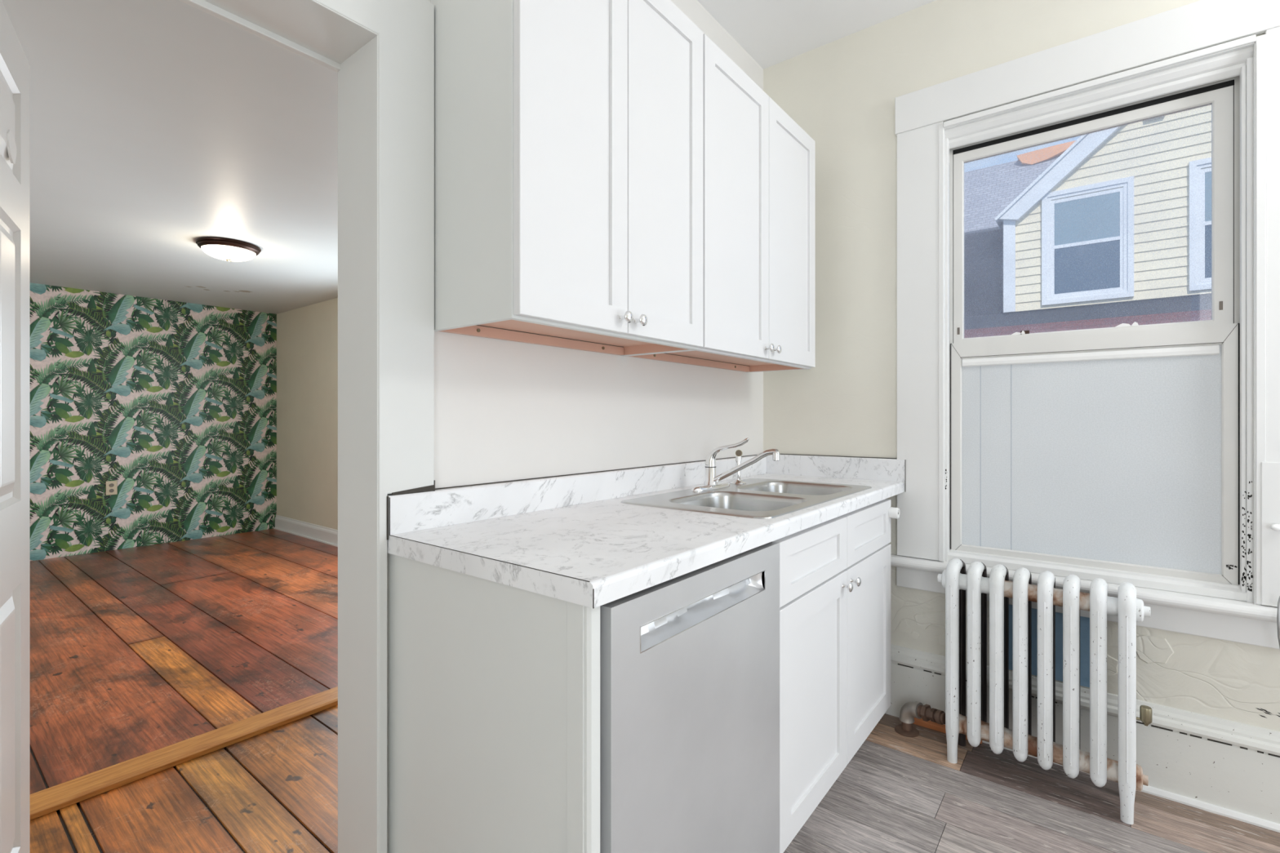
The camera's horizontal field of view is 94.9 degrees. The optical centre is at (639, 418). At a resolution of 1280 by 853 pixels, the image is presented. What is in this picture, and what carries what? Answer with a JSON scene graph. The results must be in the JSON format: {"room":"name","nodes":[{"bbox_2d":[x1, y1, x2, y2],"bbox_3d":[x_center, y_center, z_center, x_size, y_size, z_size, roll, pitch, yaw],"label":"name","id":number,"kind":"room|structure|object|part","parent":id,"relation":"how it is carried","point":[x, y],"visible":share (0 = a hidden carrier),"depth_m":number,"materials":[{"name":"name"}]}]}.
{"room":"kitchen","nodes":[
{"label":"kitchen","id":0,"kind":"room"},
{"bbox_2d":[1,0,337,314],"bbox_3d":[-2.878,-1.154,3.040,5.620,0.100,4.045,0,0,38],"label":"ceiling","id":1,"kind":"structure","parent":0,"point":[157,127],"depth_m":2.48,"materials":[{"name":"paint"}]},
{"bbox_2d":[187,286,252,292],"bbox_3d":[-3.589,-1.103,5.013,0.259,0.001,0.444,0,0,38],"label":"trim","id":2,"kind":"structure","parent":1,"relation":"attached to","point":[188,286],"depth_m":5.08,"materials":[{"name":"white paint"}]},
{"bbox_2d":[195,236,261,262],"bbox_3d":[-2.612,-1.051,3.737,0.344,0.106,0.344,0,0,38],"label":"ceiling light","id":3,"kind":"object","parent":1,"relation":"attached to","point":[229,250],"visible":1,"depth_m":3.65,"materials":[{"name":"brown glass"}]},
{"bbox_3d":[-2.612,-1.039,3.737,0.286,0.058,0.286,0,0,38],"label":"lamp shade","id":4,"kind":"part","parent":3,"relation":"part of","materials":[{"name":"white glass"}]},
{"bbox_2d":[276,297,337,529],"bbox_3d":[-1.630,0.037,4.556,5.520,2.282,0.120,0,0,38],"label":"wall","id":5,"kind":"structure","parent":0,"point":[307,336],"depth_m":5.76,"materials":[{"name":"beige paint"}]},
{"bbox_2d":[30,282,276,560],"bbox_3d":[-4.893,0.027,4.857,0.005,2.262,3.425,0,0,38],"label":"wall","id":6,"kind":"structure","parent":5,"relation":"attached to","point":[174,403],"depth_m":5.35,"materials":[{"name":"green paper"}]},
{"bbox_2d":[106,480,117,495],"bbox_3d":[-4.641,0.609,5.162,0.010,0.122,0.076,0,0,38],"label":"wall outlet","id":7,"kind":"object","parent":6,"relation":"attached to","point":[111,486],"visible":1,"depth_m":5.16,"materials":[{"name":"beige plastic"}]},
{"bbox_2d":[273,515,337,546],"bbox_3d":[-3.039,1.087,5.571,2.050,0.142,0.016,0,0,38],"label":"baseboard","id":8,"kind":"structure","parent":5,"relation":"attached to","point":[309,530],"depth_m":5.71,"materials":[{"name":"white paint"}]},
{"bbox_2d":[386,0,763,852],"bbox_3d":[-0.732,-0.200,1.113,0.135,2.755,4.252,0,0,38],"label":"wall","id":9,"kind":"structure","parent":0,"point":[504,410],"depth_m":1.71,"materials":[{"name":"white paint"}]},
{"bbox_2d":[0,0,30,852],"bbox_3d":[-1.236,0.154,1.095,0.036,1.984,0.735,0,0,-38],"label":"door","id":10,"kind":"structure","parent":9,"relation":"in","point":[15,67],"depth_m":1.28,"materials":[{"name":"white paint"}]},
{"bbox_3d":[-1.323,-0.626,1.226,0.010,0.204,0.220,0,0,-38],"label":"panel","id":11,"kind":"part","parent":10,"relation":"part of","materials":[{"name":"white paint"}]},
{"bbox_3d":[-1.323,-0.119,1.226,0.010,0.605,0.220,0,0,-38],"label":"panel","id":12,"kind":"part","parent":10,"relation":"part of","materials":[{"name":"white paint"}]},
{"bbox_3d":[-1.323,0.663,1.226,0.010,0.590,0.220,0,0,-38],"label":"panel","id":13,"kind":"part","parent":10,"relation":"part of","materials":[{"name":"white paint"}]},
{"bbox_2d":[179,0,377,852],"bbox_3d":[-0.822,0.173,0.999,0.178,1.969,0.706,0,0,38],"label":"door frame","id":14,"kind":"structure","parent":9,"relation":"attached to","point":[310,29],"depth_m":1.25,"materials":[{"name":"paint"}]},
{"bbox_2d":[315,0,434,852],"bbox_3d":[-0.760,0.116,0.951,0.025,2.085,0.943,0,0,38],"label":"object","id":15,"kind":"structure","parent":9,"relation":"attached to","point":[404,28],"depth_m":1.26,"materials":[{"name":"paint"}]},
{"bbox_2d":[386,480,435,539],"bbox_3d":[-0.500,0.196,1.276,0.020,0.115,0.113,0,0,38],"label":"trim","id":16,"kind":"structure","parent":9,"relation":"attached to","point":[428,488],"depth_m":1.27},
{"bbox_2d":[431,0,702,355],"bbox_3d":[-0.134,-0.654,1.499,0.330,0.911,0.683,0,0,38],"label":"upper cabinet","id":17,"kind":"object","parent":9,"relation":"attached to","point":[568,134],"visible":1,"depth_m":1.30,"materials":[{"name":"laminate"}]},
{"bbox_3d":[-0.139,-0.656,1.287,0.019,0.902,0.334,0,0,38],"label":"cabinet door","id":18,"kind":"part","parent":17,"relation":"part of","materials":[{"name":"paint"}]},
{"bbox_3d":[-0.033,-0.239,1.384,0.030,0.029,0.029,0,0,38],"label":"knob","id":19,"kind":"part","parent":17,"relation":"part of","materials":[{"name":"silver metal"}]},
{"bbox_3d":[0.002,-0.239,1.428,0.030,0.029,0.029,0,0,38],"label":"knob","id":20,"kind":"part","parent":17,"relation":"part of","materials":[{"name":"silver metal"}]},
{"bbox_3d":[0.070,-0.656,1.554,0.019,0.902,0.339,0,0,38],"label":"cabinet door","id":21,"kind":"part","parent":17,"relation":"part of","materials":[{"name":"paint"}]},
{"bbox_2d":[386,455,766,535],"bbox_3d":[0.009,0.203,1.930,0.026,0.082,1.762,0,0,38],"label":"backsplash","id":22,"kind":"structure","parent":9,"relation":"attached to","point":[418,511],"depth_m":1.55,"materials":[{"name":"stone"}]},
{"bbox_2d":[625,33,815,372],"bbox_3d":[0.336,-0.654,2.099,0.330,0.911,0.839,0,0,38],"label":"upper cabinet","id":23,"kind":"object","parent":9,"relation":"attached to","point":[759,163],"visible":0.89,"depth_m":1.96,"materials":[{"name":"paint"}]},
{"bbox_3d":[0.307,-0.656,1.858,0.019,0.902,0.415,0,0,38],"label":"cabinet door","id":24,"kind":"part","parent":23,"relation":"part of","materials":[{"name":"paint"}]},
{"bbox_3d":[0.439,-0.239,1.987,0.030,0.029,0.029,0,0,38],"label":"knob","id":25,"kind":"part","parent":23,"relation":"part of","materials":[{"name":"silver metal"}]},
{"bbox_3d":[0.473,-0.239,2.031,0.030,0.029,0.029,0,0,38],"label":"knob","id":26,"kind":"part","parent":23,"relation":"part of","materials":[{"name":"silver metal"}]},
{"bbox_3d":[0.564,-0.656,2.187,0.019,0.902,0.414,0,0,38],"label":"cabinet door","id":27,"kind":"part","parent":23,"relation":"part of","materials":[{"name":"paint"}]},
{"bbox_2d":[30,528,1279,852],"bbox_3d":[-1.391,1.188,1.606,9.570,0.060,4.333,0,0,38],"label":"floor","id":28,"kind":"structure","parent":0,"point":[135,651],"depth_m":2.05,"materials":[{"name":"brown wood"}]},
{"bbox_2d":[30,686,337,820],"bbox_3d":[-1.542,1.147,2.072,0.131,0.022,3.685,0,0,38],"label":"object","id":29,"kind":"structure","parent":28,"relation":"on","point":[56,797],"depth_m":1.98,"materials":[{"name":"brown wood"}]},
{"bbox_2d":[387,553,599,852],"bbox_3d":[-0.299,0.720,1.081,0.583,0.876,0.032,0,0,38],"label":"end panel","id":30,"kind":"object","parent":28,"relation":"on","point":[494,687],"visible":0.92,"depth_m":1.04,"materials":[{"name":"laminate"}]},
{"bbox_2d":[600,542,779,852],"bbox_3d":[-0.073,0.720,1.331,0.546,0.876,0.638,0,0,38],"label":"dishwasher","id":31,"kind":"object","parent":28,"relation":"on","point":[690,662],"visible":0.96,"depth_m":1.11,"materials":[{"name":"silver metal"}]},
{"bbox_3d":[0.128,0.370,1.178,0.040,0.042,0.463,0,0,38],"label":"pocket handle","id":32,"kind":"part","parent":31,"relation":"part of","materials":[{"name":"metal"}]},
{"bbox_3d":[0.144,0.370,1.165,0.001,0.045,0.466,0,0,38],"label":"handle trim","id":33,"kind":"part","parent":31,"relation":"part of","materials":[{"name":"silver metal"}]},
{"bbox_2d":[771,498,890,852],"bbox_3d":[0.414,0.721,1.968,0.614,0.875,0.966,0,0,38],"label":"base cabinet","id":34,"kind":"object","parent":28,"relation":"on","point":[835,573],"visible":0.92,"depth_m":1.69,"materials":[{"name":"paint"}]},
{"bbox_2d":[386,453,905,608],"bbox_3d":[0.245,0.218,1.760,0.607,0.127,1.787,0,0,38],"label":"countertop","id":35,"kind":"structure","parent":34,"relation":"on","point":[571,538],"depth_m":1.31,"materials":[{"name":"stone"}]},
{"bbox_2d":[691,438,779,491],"bbox_3d":[0.332,0.151,1.964,0.276,0.176,0.236,0,0,38],"label":"kitchen faucet","id":36,"kind":"object","parent":35,"relation":"on","point":[711,481],"visible":1,"depth_m":1.99,"materials":[{"name":"silver metal"}]},
{"bbox_2d":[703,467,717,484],"bbox_3d":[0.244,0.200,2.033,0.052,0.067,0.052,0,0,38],"label":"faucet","id":37,"kind":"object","parent":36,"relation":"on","point":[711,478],"depth_m":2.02,"materials":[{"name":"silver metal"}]},
{"bbox_3d":[0.247,0.233,2.031,0.060,0.013,0.236,0,0,38],"label":"deck plate","id":38,"kind":"part","parent":36,"relation":"part of","materials":[{"name":"silver metal"}]},
{"bbox_3d":[0.295,0.115,1.994,0.165,0.102,0.037,0,0,38],"label":"lever","id":39,"kind":"part","parent":36,"relation":"part of","materials":[{"name":"silver metal"}]},
{"bbox_3d":[0.345,0.160,1.962,0.237,0.125,0.020,0,0,35],"label":"spout","id":40,"kind":"part","parent":36,"relation":"part of","materials":[{"name":"silver metal"}]},
{"bbox_2d":[620,478,871,519],"bbox_3d":[0.382,0.333,1.899,0.478,0.188,0.858,0,0,38],"label":"sink","id":41,"kind":"object","parent":35,"relation":"in","point":[758,498],"visible":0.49,"depth_m":1.87,"materials":[{"name":"metal"}]},
{"bbox_2d":[729,449,746,484],"bbox_3d":[0.363,0.176,2.178,0.060,0.125,0.061,0,0,38],"label":"sprayer","id":42,"kind":"object","parent":41,"relation":"on","point":[739,453],"visible":0.94,"depth_m":2.17,"materials":[{"name":"silver metal"}]},
{"bbox_3d":[0.365,0.179,2.180,0.022,0.099,0.025,0,0,38],"label":"sprayer stem","id":43,"kind":"part","parent":42,"relation":"part of","materials":[{"name":"silver metal"}]},
{"bbox_3d":[0.478,0.379,1.614,0.019,0.158,0.480,0,0,38],"label":"drawer","id":44,"kind":"part","parent":34,"relation":"part of","materials":[{"name":"paint"}]},
{"bbox_3d":[0.478,0.763,1.614,0.019,0.596,0.480,0,0,38],"label":"cabinet door","id":45,"kind":"part","parent":34,"relation":"part of","materials":[{"name":"paint"}]},
{"bbox_3d":[0.622,0.503,1.758,0.030,0.029,0.029,0,0,38],"label":"knob","id":46,"kind":"part","parent":34,"relation":"part of","materials":[{"name":"silver metal"}]},
{"bbox_3d":[0.667,0.503,1.817,0.030,0.029,0.029,0,0,38],"label":"knob","id":47,"kind":"part","parent":34,"relation":"part of","materials":[{"name":"silver metal"}]},
{"bbox_3d":[0.775,0.379,1.994,0.019,0.158,0.476,0,0,38],"label":"drawer","id":48,"kind":"part","parent":34,"relation":"part of","materials":[{"name":"paint"}]},
{"bbox_3d":[0.775,0.763,1.994,0.019,0.596,0.476,0,0,38],"label":"cabinet door","id":49,"kind":"part","parent":34,"relation":"part of","materials":[{"name":"paint"}]},
{"bbox_2d":[888,506,899,519],"bbox_3d":[0.932,0.346,2.155,0.030,0.041,0.041,0,0,38],"label":"knob","id":50,"kind":"object","parent":34,"relation":"attached to","point":[894,513],"visible":1,"depth_m":2.14,"materials":[{"name":"white plastic"}]},
{"bbox_2d":[894,701,945,737],"bbox_3d":[1.021,1.093,2.134,0.084,0.129,0.190,0,0,-39],"label":"pipe","id":51,"kind":"object","parent":28,"relation":"on","point":[909,710],"visible":0.97,"depth_m":2.14,"materials":[{"name":"grey metal"}]},
{"bbox_2d":[912,717,982,743],"bbox_3d":[1.128,1.145,2.165,0.230,0.025,0.016,0,0,38],"label":"wood strip","id":52,"kind":"object","parent":28,"relation":"on","point":[931,725],"visible":0.32,"depth_m":2.19,"materials":[{"name":"brown wood"}]},
{"bbox_2d":[937,558,1152,824],"bbox_3d":[1.271,0.820,1.886,0.562,0.676,0.172,0,0,41],"label":"radiator","id":53,"kind":"object","parent":28,"relation":"on","point":[1130,610],"visible":1,"depth_m":1.84,"materials":[{"name":"metal"}]},
{"bbox_2d":[1136,705,1152,726],"bbox_3d":[1.430,0.846,1.676,0.045,0.053,0.027,0,0,38],"label":"air vent","id":54,"kind":"object","parent":53,"relation":"attached to","point":[1145,712],"depth_m":1.66,"materials":[{"name":"gold metal"}]},
{"bbox_2d":[697,0,935,69],"bbox_3d":[0.870,-1.627,-0.190,3.996,0.100,4.372,0,0,38],"label":"ceiling","id":55,"kind":"structure","parent":0,"point":[772,32],"depth_m":2.33,"materials":[{"name":"paint"}]},
{"bbox_2d":[763,0,1279,731],"bbox_3d":[2.132,-0.200,1.506,3.896,2.755,0.146,0,0,38],"label":"wall","id":56,"kind":"structure","parent":0,"point":[842,92],"depth_m":2.33,"materials":[{"name":"beige paint"}]},
{"bbox_2d":[1008,604,1089,687],"bbox_3d":[1.389,0.767,1.998,0.250,0.232,0.004,0,0,38],"label":"sheet","id":57,"kind":"object","parent":56,"relation":"attached to","point":[1084,621],"visible":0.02,"depth_m":1.98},
{"bbox_2d":[884,644,1279,823],"bbox_3d":[2.086,1.023,1.438,3.885,0.270,0.029,0,0,38],"label":"baseboard","id":58,"kind":"structure","parent":56,"relation":"attached to","point":[1233,778],"depth_m":1.78,"materials":[{"name":"white paint"}]},
{"bbox_2d":[890,0,1279,649],"bbox_3d":[2.014,-0.298,1.562,2.550,1.897,0.202,0,0,38],"label":"window","id":59,"kind":"structure","parent":56,"relation":"in","point":[1147,457],"depth_m":1.92,"materials":[{"name":"white paint"}]},
{"bbox_3d":[1.067,-0.287,2.237,0.165,1.634,0.025,0,0,38],"label":"casing","id":60,"kind":"part","parent":59,"relation":"part of","materials":[{"name":"white paint"}]},
{"bbox_3d":[1.952,-1.163,1.543,2.426,0.169,0.029,0,0,38],"label":"head casing","id":61,"kind":"part","parent":59,"relation":"part of","materials":[{"name":"white paint"}]},
{"bbox_3d":[1.485,-0.633,2.006,0.679,0.669,0.002,0,0,38],"label":"pane","id":62,"kind":"part","parent":59,"relation":"part of","materials":[{"name":"clear glass"}]},
{"bbox_3d":[1.481,0.123,1.988,0.702,0.701,0.002,0,0,38],"label":"frosted pane","id":63,"kind":"part","parent":59,"relation":"part of","materials":[{"name":"white glass"}]},
{"bbox_3d":[1.489,-0.634,2.001,0.751,0.731,0.020,0,0,38],"label":"sash","id":64,"kind":"part","parent":59,"relation":"part of","materials":[{"name":"white metal"}]},
{"bbox_3d":[1.481,0.113,1.989,0.766,0.794,0.018,0,0,38],"label":"sash","id":65,"kind":"part","parent":59,"relation":"part of","materials":[{"name":"white metal"}]},
{"bbox_3d":[1.500,0.513,2.003,0.806,0.038,0.140,0,0,38],"label":"sill","id":66,"kind":"part","parent":59,"relation":"part of","materials":[{"name":"white paint"}]},
{"bbox_3d":[1.466,-0.269,1.959,0.806,1.617,0.039,0,0,38],"label":"stop moulding","id":67,"kind":"part","parent":59,"relation":"part of","materials":[{"name":"white paint"}]},
{"bbox_3d":[1.888,-0.287,1.593,0.308,1.634,0.028,0,0,38],"label":"casing","id":68,"kind":"part","parent":59,"relation":"part of","materials":[{"name":"white paint"}]},
{"bbox_2d":[1270,524,1279,530],"bbox_3d":[1.781,0.303,1.640,0.045,0.019,0.019,0,0,-11],"label":"wall hook","id":69,"kind":"object","parent":59,"relation":"attached to","point":[1274,526],"visible":1,"depth_m":1.63,"materials":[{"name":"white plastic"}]},
{"bbox_2d":[1276,595,1279,648],"bbox_3d":[1.910,0.571,1.525,0.368,0.167,0.056,0,0,35],"label":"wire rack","id":70,"kind":"object","parent":59,"relation":"attached to","point":[1278,602],"visible":1,"depth_m":1.61,"materials":[{"name":"white metal"}]},
{"bbox_2d":[1141,785,1279,832],"bbox_3d":[2.307,1.149,1.246,1.900,0.018,0.014,0,0,38],"label":"trim","id":71,"kind":"structure","parent":56,"relation":"attached to","point":[1264,824],"depth_m":1.73,"materials":[{"name":"white paint"}]},
{"bbox_2d":[1255,707,1279,718],"bbox_3d":[1.801,0.846,1.678,0.062,0.025,0.001,0,0,38],"label":"wall","id":72,"kind":"structure","parent":56,"relation":"attached to","point":[1255,708],"depth_m":1.68,"materials":[{"name":"beige paint"}]},
{"label":"outside","id":73,"kind":"structure","parent":0,"visible":0},
{"bbox_3d":[10.101,4.408,12.920,30.000,0.100,27.200,0,0,38],"label":"ground","id":74,"kind":"structure","parent":73,"visible":0},
{"bbox_2d":[964,104,1211,337],"bbox_3d":[6.732,-0.315,8.611,12.000,9.346,4.140,0,0,38],"label":"house","id":75,"kind":"structure","parent":74,"relation":"on","point":[1051,292],"depth_m":7.45,"materials":[{"name":"cream clapboard siding"},{"name":"white painted trim"},{"name":"grey shingle"}]},
{"bbox_3d":[5.733,-2.556,7.552,0.700,0.592,0.003,0,0,38],"label":"pane","id":76,"kind":"part","parent":75,"relation":"part of","materials":[{"name":"blue glass"}]},
{"bbox_3d":[5.733,-1.943,7.552,0.700,0.632,0.003,0,0,38],"label":"pane","id":77,"kind":"part","parent":75,"relation":"part of","materials":[{"name":"blue glass"}]},
{"bbox_2d":[1145,115,1164,121],"bbox_3d":[6.247,-3.752,7.130,0.180,0.220,0.050,0,0,38],"label":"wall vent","id":78,"kind":"object","parent":75,"relation":"attached to","point":[1162,117],"depth_m":7.13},
{"bbox_3d":[6.877,-2.586,6.657,0.725,0.612,0.003,0,0,38],"label":"pane","id":79,"kind":"part","parent":75,"relation":"part of","materials":[{"name":"blue glass"}]},
{"bbox_3d":[6.877,-1.953,6.657,0.725,0.652,0.003,0,0,38],"label":"pane","id":80,"kind":"part","parent":75,"relation":"part of","materials":[{"name":"blue glass"}]}
]}

